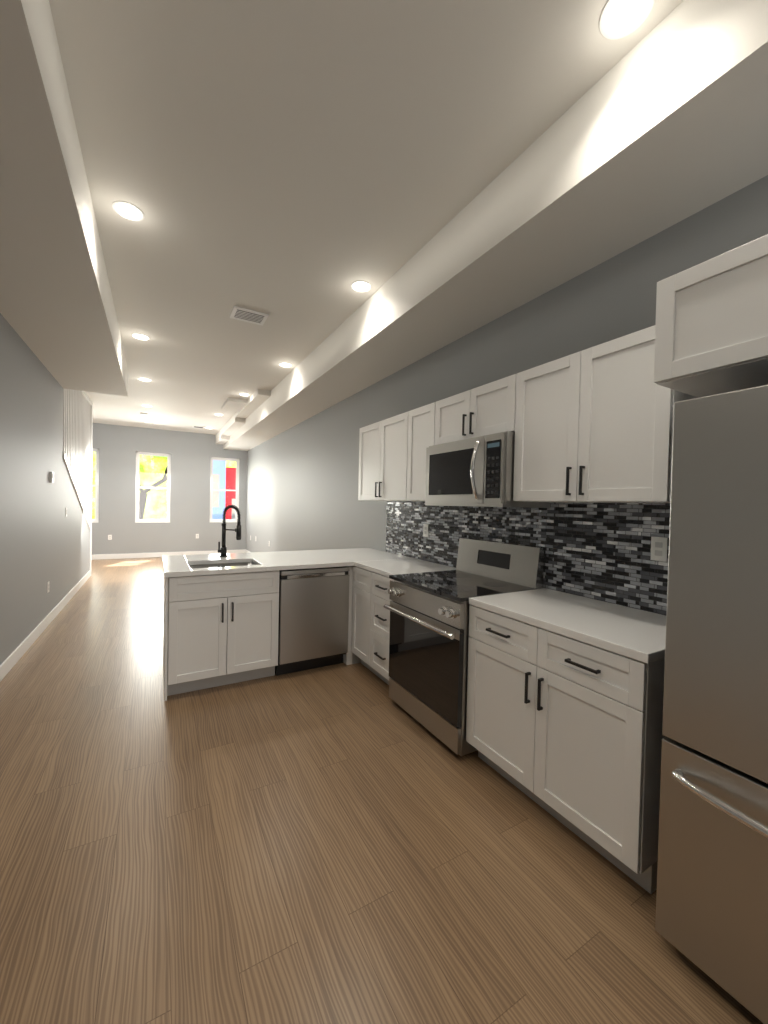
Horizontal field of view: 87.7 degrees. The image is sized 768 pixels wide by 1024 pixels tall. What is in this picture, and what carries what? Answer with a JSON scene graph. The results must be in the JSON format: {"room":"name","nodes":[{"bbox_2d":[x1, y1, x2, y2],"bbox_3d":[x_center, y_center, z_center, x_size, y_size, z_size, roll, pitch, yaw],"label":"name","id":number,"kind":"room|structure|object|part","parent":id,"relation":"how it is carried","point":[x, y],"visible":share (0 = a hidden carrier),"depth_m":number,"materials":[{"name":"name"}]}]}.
{"room":"kitchen","nodes":[
{"label":"kitchen","id":0,"kind":"room"},
{"bbox_2d":[0,313,89,664],"bbox_3d":[-2.498,-0.248,2.196,0.110,3.135,11.500,1,1,-30],"label":"wall","id":1,"kind":"structure","parent":0,"point":[44,539],"depth_m":3.81,"materials":[{"name":"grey paint"}]},
{"bbox_2d":[0,570,90,681],"bbox_3d":[-2.476,1.262,2.252,0.014,0.115,11.495,1,1,-30],"label":"baseboard","id":2,"kind":"structure","parent":1,"relation":"attached to","point":[14,657],"depth_m":3.96,"materials":[{"name":"white wood"}]},
{"bbox_2d":[50,472,53,482],"bbox_3d":[-3.730,-0.390,4.494,0.024,0.120,0.100,1,1,-30],"label":"thermostat","id":3,"kind":"object","parent":1,"relation":"attached to","point":[51,477],"visible":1,"depth_m":4.47,"materials":[{"name":"white plastic"}]},
{"bbox_2d":[63,388,92,569],"bbox_3d":[-4.754,-0.371,6.154,0.141,3.135,2.555,1,1,-30],"label":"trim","id":4,"kind":"structure","parent":1,"relation":"attached to","point":[77,428],"depth_m":6.27,"materials":[{"name":"white"}]},
{"bbox_2d":[0,0,127,396],"bbox_3d":[-1.506,-1.605,1.291,0.690,0.345,9.020,1,1,-30],"label":"ceiling","id":5,"kind":"structure","parent":0,"point":[57,310],"depth_m":2.06,"materials":[{"name":"white paint"}]},
{"bbox_2d":[92,423,246,554],"bbox_3d":[-5.648,-0.461,9.916,4.664,3.135,0.300,1,1,-30],"label":"wall","id":6,"kind":"structure","parent":0,"point":[119,446],"depth_m":9.88,"materials":[{"name":"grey paint"}]},
{"bbox_2d":[92,448,98,522],"bbox_3d":[-6.921,-0.611,9.093,0.735,1.710,0.120,1,1,-30],"label":"window","id":7,"kind":"structure","parent":6,"relation":"in","point":[96,504],"depth_m":9.25,"materials":[{"name":"white"}]},
{"bbox_2d":[135,451,170,522],"bbox_3d":[-5.659,-0.597,9.814,0.742,1.710,0.120,1,1,-30],"label":"window","id":8,"kind":"structure","parent":6,"relation":"in","point":[168,487],"depth_m":9.80,"materials":[{"name":"white"}]},
{"bbox_2d":[92,549,244,559],"bbox_3d":[-5.618,1.052,9.798,4.230,0.115,0.017,1,1,-30],"label":"baseboard","id":9,"kind":"structure","parent":6,"relation":"attached to","point":[131,555],"depth_m":9.77,"materials":[{"name":"white"}]},
{"bbox_2d":[210,457,238,521],"bbox_3d":[-4.236,-0.581,10.625,0.727,1.710,0.120,1,1,-30],"label":"window","id":10,"kind":"structure","parent":6,"relation":"in","point":[236,461],"depth_m":10.61,"materials":[{"name":"white"}]},
{"bbox_2d":[49,0,682,434],"bbox_3d":[-2.104,-1.911,3.733,4.664,0.150,14.270,1,1,-30],"label":"ceiling","id":11,"kind":"structure","parent":0,"point":[293,168],"depth_m":1.92,"materials":[{"name":"white paint"}]},
{"bbox_2d":[112,201,144,220],"bbox_3d":[-1.526,-1.796,2.390,0.164,0.006,0.164,1,1,-30],"label":"recessed light","id":12,"kind":"object","parent":11,"relation":"in","point":[127,210],"visible":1,"depth_m":2.38,"materials":[{"name":"white"}]},
{"bbox_2d":[131,333,148,339],"bbox_3d":[-2.576,-1.853,4.231,0.164,0.006,0.164,1,1,-30],"label":"recessed light","id":13,"kind":"object","parent":11,"relation":"in","point":[139,336],"visible":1,"depth_m":4.22,"materials":[{"name":"white"}]},
{"bbox_2d":[138,378,150,380],"bbox_3d":[-3.437,-1.900,5.742,0.164,0.006,0.164,1,1,-30],"label":"recessed light","id":14,"kind":"object","parent":11,"relation":"in","point":[143,379],"visible":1,"depth_m":5.73,"materials":[{"name":"white"}]},
{"bbox_2d":[230,306,268,325],"bbox_3d":[-1.248,-1.809,3.700,0.300,0.017,0.240,1,1,-30],"label":"ceiling vent","id":15,"kind":"object","parent":11,"relation":"in","point":[247,315],"visible":1,"depth_m":3.68,"materials":[{"name":"white metal"}]},
{"bbox_2d":[279,362,291,366],"bbox_3d":[-1.230,-1.838,4.999,0.164,0.006,0.164,1,1,-30],"label":"recessed light","id":16,"kind":"object","parent":11,"relation":"in","point":[283,364],"visible":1,"depth_m":4.98,"materials":[{"name":"white plastic"}]},
{"bbox_2d":[351,280,371,291],"bbox_3d":[-0.180,-1.780,3.158,0.164,0.006,0.164,1,1,-30],"label":"recessed light","id":17,"kind":"object","parent":11,"relation":"in","point":[361,286],"visible":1,"depth_m":3.15,"materials":[{"name":"white"}]},
{"bbox_2d":[600,0,654,38],"bbox_3d":[0.835,-1.725,1.378,0.164,0.006,0.164,1,1,-30],"label":"recessed light","id":18,"kind":"object","parent":11,"relation":"in","point":[619,19],"visible":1,"depth_m":1.39,"materials":[{"name":"white plastic"}]},
{"bbox_2d":[0,557,762,1023],"bbox_3d":[-2.176,1.358,3.793,4.664,0.120,14.270,1,1,-30],"label":"floor","id":19,"kind":"structure","parent":0,"point":[342,843],"depth_m":1.55,"materials":[{"name":"brown wood"}]},
{"bbox_2d":[163,577,168,700],"bbox_3d":[-1.055,0.891,3.434,1.456,0.877,0.620,1,1,-30],"label":"panel","id":20,"kind":"object","parent":19,"relation":"on","point":[165,646],"visible":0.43,"depth_m":2.81,"materials":[{"name":"white wood"}]},
{"bbox_2d":[167,562,279,695],"bbox_3d":[-1.318,0.890,3.244,0.775,0.874,0.648,1,1,-30],"label":"base cabinet","id":21,"kind":"object","parent":19,"relation":"on","point":[223,629],"visible":0.92,"depth_m":2.98,"materials":[{"name":"white wood"}]},
{"bbox_2d":[162,548,455,577],"bbox_3d":[-0.674,0.442,3.378,2.077,0.035,1.630,1,1,-30],"label":"countertop","id":22,"kind":"structure","parent":21,"relation":"on","point":[387,564],"depth_m":3.41,"materials":[{"name":"white stone"}]},
{"bbox_2d":[189,562,255,568],"bbox_3d":[-1.303,0.553,3.253,0.544,0.209,0.434,1,1,-30],"label":"undermount sink","id":23,"kind":"object","parent":22,"relation":"in","point":[220,565],"visible":0.15,"depth_m":3.43,"materials":[{"name":"silver metal"}]},
{"bbox_2d":[218,505,240,556],"bbox_3d":[-1.384,0.169,3.579,0.183,0.472,0.190,1,1,-30],"label":"spring faucet","id":24,"kind":"object","parent":22,"relation":"on","point":[222,550],"visible":1,"depth_m":3.59,"materials":[{"name":"black metal"}]},
{"bbox_2d":[275,566,352,675],"bbox_3d":[-0.691,0.897,3.606,0.654,0.874,0.642,1,1,-30],"label":"dishwasher","id":25,"kind":"object","parent":19,"relation":"on","point":[313,616],"depth_m":3.32,"materials":[{"name":"silver metal"}]},
{"bbox_3d":[-0.442,0.899,3.774,0.053,0.874,0.597,1,1,-30],"label":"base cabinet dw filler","id":26,"kind":"part","parent":25,"relation":"part of","materials":[{"name":"white wood"}]},
{"bbox_2d":[352,653,360,663],"bbox_3d":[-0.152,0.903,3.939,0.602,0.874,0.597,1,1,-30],"label":"toe kick","id":27,"kind":"object","parent":19,"relation":"on","point":[356,659],"visible":0.04,"depth_m":3.55,"materials":[{"name":"white wood"}]},
{"bbox_2d":[351,566,379,676],"bbox_3d":[0.072,0.915,3.518,0.620,0.874,0.346,1,1,-30],"label":"base cabinet","id":28,"kind":"object","parent":19,"relation":"on","point":[361,616],"visible":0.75,"depth_m":3.37,"materials":[{"name":"white wood"}]},
{"bbox_2d":[370,572,392,684],"bbox_3d":[0.240,0.925,3.195,0.648,0.874,0.379,1,1,-30],"label":"base cabinet","id":29,"kind":"object","parent":19,"relation":"on","point":[379,632],"visible":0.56,"depth_m":3.08,"materials":[{"name":"white wood"}]},
{"bbox_2d":[384,538,544,755],"bbox_3d":[0.492,0.794,2.671,0.729,1.167,0.764,1,1,-30],"label":"electric range","id":30,"kind":"object","parent":19,"relation":"on","point":[428,645],"visible":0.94,"depth_m":2.51,"materials":[{"name":"silver metal"}]},
{"bbox_2d":[466,605,665,893],"bbox_3d":[0.943,0.964,1.963,0.648,0.874,0.913,1,1,-30],"label":"base cabinet","id":31,"kind":"object","parent":19,"relation":"on","point":[565,731],"visible":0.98,"depth_m":1.65,"materials":[{"name":"white wood"}]},
{"bbox_2d":[469,588,665,663],"bbox_3d":[0.969,0.505,1.956,0.631,0.035,0.925,1,1,-30],"label":"countertop","id":32,"kind":"structure","parent":31,"relation":"on","point":[636,634],"depth_m":1.83,"materials":[{"name":"white stone"}]},
{"bbox_2d":[655,385,767,1023],"bbox_3d":[1.349,0.545,1.103,0.764,1.760,0.760,1,1,-30],"label":"refrigerator","id":33,"kind":"object","parent":19,"relation":"on","point":[712,900],"visible":1,"depth_m":1.16,"materials":[{"name":"grey metal"}]},
{"bbox_2d":[215,0,767,450],"bbox_3d":[-0.742,-1.644,4.518,1.114,0.353,13.870,1,1,-30],"label":"ceiling","id":34,"kind":"structure","parent":0,"point":[662,125],"depth_m":1.84,"materials":[{"name":"white paint"}]},
{"bbox_2d":[246,175,767,588],"bbox_3d":[-0.210,-0.247,4.864,0.180,3.135,14.270,1,1,-30],"label":"wall","id":35,"kind":"structure","parent":0,"point":[302,485],"depth_m":3.26,"materials":[{"name":"grey paint"}]},
{"bbox_2d":[358,412,407,500],"bbox_3d":[0.103,-0.470,3.751,0.373,0.733,0.901,1,1,-30],"label":"upper cabinet","id":36,"kind":"object","parent":35,"relation":"attached to","point":[383,449],"visible":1,"depth_m":3.62,"materials":[{"name":"white wood"}]},
{"bbox_2d":[406,402,435,500],"bbox_3d":[0.430,-0.453,3.206,0.345,0.733,0.360,1,1,-30],"label":"upper cabinet","id":37,"kind":"object","parent":35,"relation":"attached to","point":[421,429],"visible":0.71,"depth_m":3.14,"materials":[{"name":"white wood"}]},
{"bbox_2d":[435,374,516,444],"bbox_3d":[0.701,-0.639,2.706,0.373,0.330,0.760,1,1,-30],"label":"upper cabinet","id":38,"kind":"object","parent":35,"relation":"attached to","point":[486,409],"visible":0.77,"depth_m":2.57,"materials":[{"name":"white wood"}]},
{"bbox_2d":[425,431,549,507],"bbox_3d":[0.643,-0.253,2.685,0.466,0.433,0.756,1,1,-30],"label":"microwave","id":39,"kind":"object","parent":38,"relation":"attached to","point":[477,471],"visible":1,"depth_m":2.46,"materials":[{"name":"silver metal"}]},
{"bbox_2d":[386,501,669,615],"bbox_3d":[0.752,0.194,2.976,0.008,0.538,2.927,1,1,-30],"label":"mosaic","id":40,"kind":"object","parent":35,"relation":"attached to","point":[599,551],"visible":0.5,"depth_m":2.35},
{"bbox_2d":[423,524,428,536],"bbox_3d":[0.378,0.167,3.618,0.008,0.115,0.070,1,1,-30],"label":"outlet","id":41,"kind":"object","parent":40,"relation":"attached to","point":[425,530],"visible":1,"depth_m":3.61,"materials":[{"name":"white plastic"}]},
{"bbox_2d":[651,537,667,561],"bbox_3d":[1.334,0.179,1.941,0.008,0.115,0.070,1,1,-30],"label":"outlet","id":42,"kind":"object","parent":40,"relation":"attached to","point":[659,545],"visible":1,"depth_m":1.94,"materials":[{"name":"white plastic"}]},
{"bbox_2d":[513,325,697,502],"bbox_3d":[1.086,-0.416,2.028,0.373,0.733,0.803,1,1,-30],"label":"upper cabinet","id":43,"kind":"object","parent":35,"relation":"attached to","point":[594,424],"visible":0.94,"depth_m":1.87,"materials":[{"name":"white wood"}]},
{"bbox_2d":[654,234,767,397],"bbox_3d":[1.420,-0.609,1.159,0.657,0.350,0.880,1,1,-30],"label":"upper cabinet","id":44,"kind":"object","parent":35,"relation":"attached to","point":[711,331],"visible":0.98,"depth_m":1.26,"materials":[{"name":"white wood"}]},
{"label":"outside","id":45,"kind":"structure","parent":0,"visible":0},
{"bbox_2d":[92,452,235,518],"bbox_3d":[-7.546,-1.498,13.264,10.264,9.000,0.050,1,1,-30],"label":"foliage","id":46,"kind":"object","parent":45,"point":[156,492],"depth_m":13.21,"materials":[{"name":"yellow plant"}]},
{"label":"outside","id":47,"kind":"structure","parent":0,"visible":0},
{"bbox_2d":[139,467,166,518],"bbox_3d":[-6.719,0.553,11.698,1.881,5.026,0.240,1,1,-30],"label":"tree","id":48,"kind":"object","parent":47,"point":[158,483],"depth_m":11.49,"materials":[{"name":"grey plant"}]},
{"bbox_2d":[212,460,235,518],"bbox_3d":[-5.145,0.199,13.649,2.150,5.700,0.350,1,1,-30],"label":"house","id":49,"kind":"structure","parent":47,"point":[227,480],"depth_m":13.35,"materials":[{"name":"red"}]}
]}

